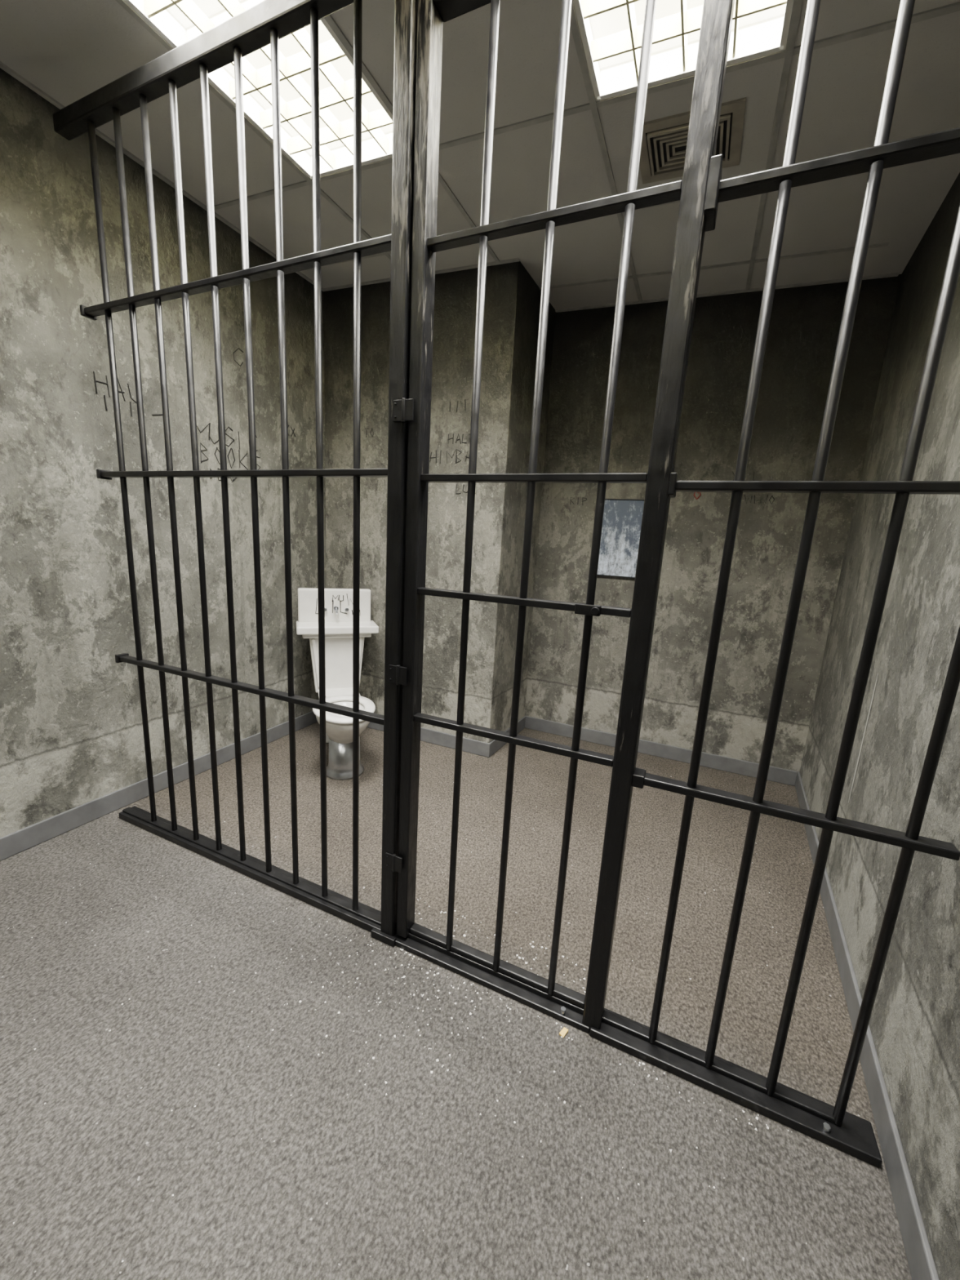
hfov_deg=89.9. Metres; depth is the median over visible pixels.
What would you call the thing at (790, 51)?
grid
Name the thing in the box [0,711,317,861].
baseboard
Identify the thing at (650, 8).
bars
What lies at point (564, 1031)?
scrap
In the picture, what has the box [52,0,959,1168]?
bars
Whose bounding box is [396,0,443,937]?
stile
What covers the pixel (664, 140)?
ceiling air vent
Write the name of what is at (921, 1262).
baseboard
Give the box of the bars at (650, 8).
[445,0,656,995]
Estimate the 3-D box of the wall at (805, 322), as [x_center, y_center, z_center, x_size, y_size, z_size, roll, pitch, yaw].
[0.641,-0.801,3.402,3.437,3.066,0.112,8,13,23]
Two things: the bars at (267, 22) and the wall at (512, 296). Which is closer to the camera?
the bars at (267, 22)
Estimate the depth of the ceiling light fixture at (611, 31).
1.45 m
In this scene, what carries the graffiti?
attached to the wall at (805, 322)
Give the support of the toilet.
on the floor
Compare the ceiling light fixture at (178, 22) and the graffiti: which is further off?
the graffiti
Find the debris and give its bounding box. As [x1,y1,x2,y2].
[13,778,806,1262]
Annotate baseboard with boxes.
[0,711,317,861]
[366,715,797,786]
[795,771,938,1279]
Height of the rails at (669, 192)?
1.336 m
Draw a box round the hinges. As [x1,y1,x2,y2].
[385,398,413,873]
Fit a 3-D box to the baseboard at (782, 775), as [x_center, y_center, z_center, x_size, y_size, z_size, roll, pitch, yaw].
[0.405,0.711,3.365,3.188,0.098,0.638,8,13,23]
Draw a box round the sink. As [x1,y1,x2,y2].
[296,620,378,638]
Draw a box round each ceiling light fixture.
[124,0,264,48]
[208,17,392,179]
[572,0,793,102]
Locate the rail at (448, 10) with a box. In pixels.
[409,0,585,1008]
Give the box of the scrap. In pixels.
[559,1026,568,1037]
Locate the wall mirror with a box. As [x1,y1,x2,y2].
[596,498,644,577]
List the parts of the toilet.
scribble tank, tank, bowl, seat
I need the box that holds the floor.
[0,721,911,1279]
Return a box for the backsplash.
[297,587,370,622]
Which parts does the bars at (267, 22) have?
hinge post, sill plate, latch post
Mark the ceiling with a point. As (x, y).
(69, 50)
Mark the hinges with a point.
(403, 409)
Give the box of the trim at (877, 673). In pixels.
[848,673,878,803]
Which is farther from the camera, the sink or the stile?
the sink
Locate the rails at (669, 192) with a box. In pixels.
[413,180,682,766]
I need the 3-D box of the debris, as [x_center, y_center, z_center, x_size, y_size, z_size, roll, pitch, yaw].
[-0.308,1.025,1.881,2.690,0.002,2.362,8,13,23]
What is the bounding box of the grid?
[0,0,959,312]
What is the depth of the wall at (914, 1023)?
1.51 m
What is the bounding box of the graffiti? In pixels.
[93,347,774,505]
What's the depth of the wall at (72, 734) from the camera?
2.20 m
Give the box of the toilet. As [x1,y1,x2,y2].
[296,587,378,780]
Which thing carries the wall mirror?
attached to the wall at (805, 322)
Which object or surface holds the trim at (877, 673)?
attached to the wall at (914, 1023)
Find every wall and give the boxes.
[0,67,326,837]
[323,260,555,742]
[524,274,901,772]
[800,172,959,1279]
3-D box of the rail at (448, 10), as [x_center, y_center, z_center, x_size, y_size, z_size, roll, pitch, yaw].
[0.108,-0.232,1.309,0.619,2.665,0.056,8,13,23]
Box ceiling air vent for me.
[639,97,746,184]
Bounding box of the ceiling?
[0,0,959,310]
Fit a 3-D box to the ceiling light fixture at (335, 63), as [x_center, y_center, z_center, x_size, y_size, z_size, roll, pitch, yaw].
[-0.607,-2.003,1.764,0.552,0.128,0.545,8,13,23]
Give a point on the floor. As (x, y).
(90, 1175)

